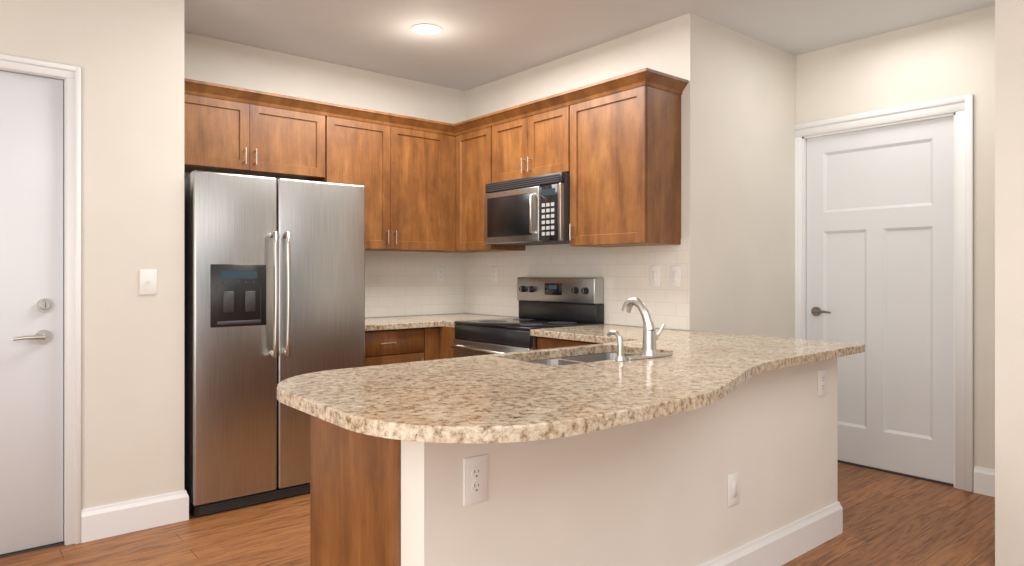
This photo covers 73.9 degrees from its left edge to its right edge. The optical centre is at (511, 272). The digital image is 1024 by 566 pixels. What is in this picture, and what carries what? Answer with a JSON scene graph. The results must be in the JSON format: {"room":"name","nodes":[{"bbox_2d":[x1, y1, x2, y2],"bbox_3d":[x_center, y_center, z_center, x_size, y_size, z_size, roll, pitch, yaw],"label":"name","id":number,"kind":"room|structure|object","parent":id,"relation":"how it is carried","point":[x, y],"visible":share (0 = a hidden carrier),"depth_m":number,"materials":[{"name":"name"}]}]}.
{"room":"kitchen","nodes":[
{"label":"kitchen","id":0,"kind":"room"},
{"bbox_2d":[0,0,183,509],"bbox_3d":[-2.553,-0.125,2.767,2.240,2.740,0.120,0,0,-40],"label":"wall","id":1,"kind":"structure","parent":0,"point":[127,56],"depth_m":3.25,"materials":[{"name":"paint"}]},
{"bbox_2d":[0,71,62,554],"bbox_3d":[-2.403,0.174,2.829,0.908,2.118,0.104,0,0,-40],"label":"entry door","id":2,"kind":"structure","parent":1,"relation":"in","point":[31,311],"depth_m":3.05,"materials":[{"name":"grey paint"}]},
{"bbox_2d":[0,541,63,557],"bbox_3d":[-2.429,1.240,2.860,0.912,0.009,0.075,0,0,-40],"label":"threshold","id":3,"kind":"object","parent":1,"relation":"attached to","point":[62,542],"depth_m":3.05,"materials":[{"name":"grey"}]},
{"bbox_2d":[0,54,80,545],"bbox_3d":[-2.421,0.148,2.851,1.036,2.194,0.121,0,0,-40],"label":"door frame","id":4,"kind":"structure","parent":1,"relation":"attached to","point":[70,75],"depth_m":3.12,"materials":[{"name":"paint"}]},
{"bbox_2d":[81,489,188,542],"bbox_3d":[-1.813,1.171,3.294,0.463,0.148,0.017,0,0,-40],"label":"baseboard","id":5,"kind":"structure","parent":1,"relation":"attached to","point":[105,521],"depth_m":3.28,"materials":[{"name":"paint"}]},
{"bbox_2d":[140,270,156,294],"bbox_3d":[-1.775,0.045,3.326,0.076,0.122,0.015,0,0,-40],"label":"light switch","id":6,"kind":"object","parent":1,"relation":"attached to","point":[148,282],"visible":1,"depth_m":3.33,"materials":[{"name":"white plastic"}]},
{"bbox_2d":[184,32,464,317],"bbox_3d":[-1.026,-0.125,5.145,4.230,2.740,0.120,0,0,-40],"label":"wall","id":7,"kind":"structure","parent":0,"point":[213,60],"depth_m":4.77,"materials":[{"name":"paint"}]},
{"bbox_2d":[184,88,251,174],"bbox_3d":[-1.894,-0.835,4.128,0.490,0.420,0.328,0,0,-40],"label":"upper cabinet","id":8,"kind":"object","parent":7,"relation":"attached to","point":[217,128],"depth_m":4.05,"materials":[{"name":"brown wood"}]},
{"bbox_2d":[252,100,327,180],"bbox_3d":[-1.518,-0.835,4.441,0.490,0.420,0.328,0,0,-40],"label":"upper cabinet","id":9,"kind":"object","parent":7,"relation":"attached to","point":[289,141],"depth_m":4.33,"materials":[{"name":"brown wood"}]},
{"bbox_2d":[316,112,391,250],"bbox_3d":[-1.141,-0.605,4.755,0.479,0.880,0.328,0,0,-40],"label":"upper cabinet","id":10,"kind":"object","parent":7,"relation":"attached to","point":[359,148],"depth_m":4.68,"materials":[{"name":"brown wood"}]},
{"bbox_2d":[365,251,464,317],"bbox_3d":[-0.907,0.080,5.162,1.364,0.498,0.006,0,0,-40],"label":"tile","id":11,"kind":"structure","parent":7,"relation":"attached to","point":[400,283],"depth_m":5.27,"materials":[{"name":"white tile"}]},
{"bbox_2d":[436,267,444,281],"bbox_3d":[-0.570,0.010,5.433,0.076,0.122,0.008,0,0,-40],"label":"outlet","id":12,"kind":"object","parent":11,"relation":"attached to","point":[440,274],"visible":1,"depth_m":5.43,"materials":[{"name":"white plastic"}]},
{"bbox_2d":[392,124,447,251],"bbox_3d":[-0.773,-0.605,5.062,0.478,0.880,0.328,0,0,-40],"label":"upper cabinet","id":13,"kind":"object","parent":7,"relation":"attached to","point":[419,155],"depth_m":4.95,"materials":[{"name":"brown wood"}]},
{"bbox_2d":[447,132,475,252],"bbox_3d":[-0.436,-0.605,5.345,0.402,0.880,0.324,0,0,-40],"label":"upper cabinet","id":14,"kind":"object","parent":7,"relation":"attached to","point":[451,135],"depth_m":5.12,"materials":[{"name":"brown wood"}]},
{"bbox_2d":[0,462,994,565],"bbox_3d":[1.247,1.275,1.495,6.750,0.060,8.800,0,0,-40],"label":"floor","id":15,"kind":"structure","parent":0,"point":[890,519],"depth_m":3.22,"materials":[{"name":"brown wood"}]},
{"bbox_2d":[184,170,364,516],"bbox_3d":[-1.485,0.359,4.037,0.957,1.759,0.926,0,0,-40],"label":"refrigerator","id":16,"kind":"object","parent":15,"relation":"on","point":[274,282],"visible":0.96,"depth_m":3.64,"materials":[{"name":"grey metal"}]},
{"bbox_2d":[310,415,400,565],"bbox_3d":[-0.233,0.807,2.287,0.690,0.876,0.551,0,0,-40],"label":"base cabinet","id":17,"kind":"object","parent":15,"relation":"on","point":[355,498],"visible":0.04,"depth_m":2.01,"materials":[{"name":"brown wood"}]},
{"bbox_2d":[277,331,864,443],"bbox_3d":[0.497,0.349,2.555,2.585,0.036,1.110,0,0,-40],"label":"countertop","id":18,"kind":"structure","parent":17,"relation":"on","point":[503,397],"depth_m":2.06,"materials":[{"name":"stone"}]},
{"bbox_2d":[526,352,633,364],"bbox_3d":[0.311,0.457,2.798,0.750,0.176,0.420,0,0,-40],"label":"sink basin","id":19,"kind":"object","parent":18,"relation":"in","point":[578,359],"visible":0.1,"depth_m":3.02,"materials":[{"name":"silver metal"}]},
{"bbox_2d":[606,297,672,360],"bbox_3d":[0.484,0.214,2.699,0.331,0.232,0.169,0,0,-40],"label":"faucet","id":20,"kind":"object","parent":18,"relation":"on","point":[650,338],"visible":1,"depth_m":2.66,"materials":[{"name":"silver metal"}]},
{"bbox_2d":[501,384,732,442],"bbox_3d":[0.269,0.349,1.682,0.804,0.036,0.060,0,0,-40],"label":"countertop","id":21,"kind":"structure","parent":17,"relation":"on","point":[620,414],"depth_m":1.62,"materials":[{"name":"stone"}]},
{"bbox_2d":[365,327,428,365],"bbox_3d":[-1.011,0.807,4.682,0.584,0.876,0.588,0,0,-40],"label":"base cabinet","id":22,"kind":"object","parent":15,"relation":"on","point":[389,346],"depth_m":4.50,"materials":[{"name":"brown wood"}]},
{"bbox_2d":[365,313,516,330],"bbox_3d":[-0.661,0.349,4.863,1.352,0.036,0.763,0,0,-40],"label":"countertop","id":23,"kind":"structure","parent":22,"relation":"on","point":[398,322],"depth_m":4.75,"materials":[{"name":"stone"}]},
{"bbox_2d":[437,326,456,358],"bbox_3d":[-0.209,0.807,4.870,0.643,0.876,0.190,0,0,-40],"label":"base cabinet","id":24,"kind":"object","parent":15,"relation":"on","point":[446,338],"depth_m":4.66,"materials":[{"name":"brown wood"}]},
{"bbox_2d":[451,277,603,357],"bbox_3d":[0.082,0.637,4.481,0.700,1.215,0.774,0,0,-40],"label":"range","id":25,"kind":"object","parent":15,"relation":"on","point":[550,302],"visible":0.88,"depth_m":4.46,"materials":[{"name":"silver metal"}]},
{"bbox_2d":[537,337,601,349],"bbox_3d":[0.578,0.807,3.880,0.475,0.876,0.777,0,0,-40],"label":"base cabinet","id":26,"kind":"object","parent":15,"relation":"on","point":[545,343],"depth_m":3.83,"materials":[{"name":"brown wood"}]},
{"bbox_2d":[530,324,692,339],"bbox_3d":[0.620,0.349,3.902,0.670,0.036,0.802,0,0,-40],"label":"countertop","id":27,"kind":"structure","parent":26,"relation":"on","point":[589,332],"depth_m":3.88,"materials":[{"name":"stone"}]},
{"bbox_2d":[184,0,994,90],"bbox_3d":[1.247,-1.525,1.495,6.750,0.060,8.800,0,0,-40],"label":"ceiling","id":28,"kind":"structure","parent":0,"point":[474,44],"depth_m":4.11,"materials":[{"name":"paint"}]},
{"bbox_2d":[411,24,441,34],"bbox_3d":[-0.522,-1.492,4.173,0.190,0.005,0.190,0,0,-40],"label":"recessed light","id":29,"kind":"object","parent":28,"relation":"in","point":[426,29],"visible":1,"depth_m":4.18,"materials":[{"name":"glass"}]},
{"bbox_2d":[401,358,836,565],"bbox_3d":[0.629,0.807,2.565,2.330,0.876,0.118,0,0,-40],"label":"wall","id":30,"kind":"structure","parent":0,"point":[652,492],"depth_m":2.31,"materials":[{"name":"paint"}]},
{"bbox_2d":[463,454,487,505],"bbox_3d":[-0.099,0.570,1.877,0.082,0.130,0.008,0,0,-40],"label":"outlet","id":31,"kind":"object","parent":30,"relation":"attached to","point":[475,479],"visible":1,"depth_m":1.87,"materials":[{"name":"white plastic"}]},
{"bbox_2d":[728,472,738,506],"bbox_3d":[0.876,0.855,2.690,0.078,0.125,0.006,0,0,-40],"label":"outlet","id":32,"kind":"object","parent":30,"relation":"attached to","point":[733,489],"visible":1,"depth_m":2.68,"materials":[{"name":"white plastic"}]},
{"bbox_2d":[701,501,842,565],"bbox_3d":[0.672,1.171,2.513,2.364,0.148,0.017,0,0,-40],"label":"baseboard","id":33,"kind":"structure","parent":30,"relation":"attached to","point":[787,543],"depth_m":2.95,"materials":[{"name":"paint"}]},
{"bbox_2d":[818,369,825,396],"bbox_3d":[1.441,0.510,3.160,0.076,0.122,0.008,0,0,-40],"label":"outlet","id":34,"kind":"object","parent":30,"relation":"attached to","point":[821,382],"visible":1,"depth_m":3.15,"materials":[{"name":"white plastic"}]},
{"bbox_2d":[465,13,795,337],"bbox_3d":[0.830,-0.125,5.182,1.330,2.740,2.200,0,0,-40],"label":"wall","id":35,"kind":"structure","parent":0,"point":[738,109],"depth_m":4.26,"materials":[{"name":"paint"}]},
{"bbox_2d":[452,113,525,251],"bbox_3d":[-0.161,-0.637,5.073,0.327,0.944,0.430,0,0,-40],"label":"upper cabinet","id":36,"kind":"object","parent":35,"relation":"attached to","point":[474,136],"depth_m":4.98,"materials":[{"name":"brown wood"}]},
{"bbox_2d":[492,104,523,182],"bbox_3d":[0.107,-0.868,4.752,0.327,0.482,0.386,0,0,-40],"label":"upper cabinet","id":37,"kind":"object","parent":35,"relation":"attached to","point":[507,124],"depth_m":4.66,"materials":[{"name":"brown wood"}]},
{"bbox_2d":[524,92,567,177],"bbox_3d":[0.353,-0.868,4.456,0.327,0.482,0.384,0,0,-40],"label":"upper cabinet","id":38,"kind":"object","parent":35,"relation":"attached to","point":[546,118],"depth_m":4.36,"materials":[{"name":"brown wood"}]},
{"bbox_2d":[484,172,569,245],"bbox_3d":[0.181,-0.410,4.564,0.439,0.420,0.766,0,0,-40],"label":"microwave","id":39,"kind":"object","parent":38,"relation":"attached to","point":[531,211],"visible":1,"depth_m":4.40,"materials":[{"name":"grey metal"}]},
{"bbox_2d":[465,238,689,329],"bbox_3d":[0.319,0.065,4.752,0.006,0.529,2.193,0,0,-40],"label":"tile","id":40,"kind":"structure","parent":35,"relation":"attached to","point":[624,272],"depth_m":4.40,"materials":[{"name":"white tile"}]},
{"bbox_2d":[491,266,497,281],"bbox_3d":[-0.137,0.010,5.287,0.008,0.122,0.076,0,0,-40],"label":"outlet","id":41,"kind":"object","parent":40,"relation":"attached to","point":[494,273],"visible":1,"depth_m":5.28,"materials":[{"name":"white plastic"}]},
{"bbox_2d":[650,266,659,286],"bbox_3d":[0.858,0.020,4.092,0.009,0.125,0.080,0,0,-40],"label":"light switch","id":42,"kind":"object","parent":40,"relation":"attached to","point":[654,276],"visible":1,"depth_m":4.09,"materials":[{"name":"white plastic"}]},
{"bbox_2d":[670,266,680,286],"bbox_3d":[0.954,0.020,3.977,0.009,0.122,0.076,0,0,-40],"label":"light switch","id":43,"kind":"object","parent":40,"relation":"attached to","point":[675,276],"visible":1,"depth_m":3.97,"materials":[{"name":"white plastic"}]},
{"bbox_2d":[568,68,683,246],"bbox_3d":[0.669,-0.637,4.077,0.327,0.944,0.590,0,0,-40],"label":"upper cabinet","id":44,"kind":"object","parent":35,"relation":"attached to","point":[612,146],"depth_m":3.90,"materials":[{"name":"brown wood"}]},
{"bbox_2d":[796,5,994,470],"bbox_3d":[2.463,-0.125,4.167,0.120,2.740,1.449,0,0,-40],"label":"wall","id":45,"kind":"structure","parent":0,"point":[948,57],"depth_m":3.96,"materials":[{"name":"paint"}]},
{"bbox_2d":[807,116,953,483],"bbox_3d":[2.290,0.157,4.308,0.097,2.153,0.890,0,0,-40],"label":"door","id":46,"kind":"structure","parent":45,"relation":"in","point":[880,243],"depth_m":4.26,"materials":[{"name":"white paint"}]},
{"bbox_2d":[794,94,972,491],"bbox_3d":[2.307,0.114,4.322,0.121,2.263,1.096,0,0,-40],"label":"door frame","id":47,"kind":"structure","parent":45,"relation":"attached to","point":[959,109],"depth_m":3.93,"materials":[{"name":"paint"}]},
{"bbox_2d":[837,460,953,485],"bbox_3d":[2.319,1.240,4.332,0.070,0.009,0.894,0,0,-40],"label":"threshold","id":48,"kind":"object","parent":45,"relation":"attached to","point":[921,478],"depth_m":4.21,"materials":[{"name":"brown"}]},
{"bbox_2d":[973,466,994,496],"bbox_3d":[2.748,1.171,3.718,0.016,0.148,0.391,0,0,-40],"label":"baseboard","id":49,"kind":"structure","parent":45,"relation":"attached to","point":[983,478],"depth_m":3.82,"materials":[{"name":"paint"}]},
{"bbox_2d":[995,0,1023,565],"bbox_3d":[4.085,-0.125,1.353,1.230,2.740,4.949,0,0,-40],"label":"wall","id":50,"kind":"structure","parent":0,"point":[1009,282],"depth_m":2.82,"materials":[{"name":"paint"}]}
]}

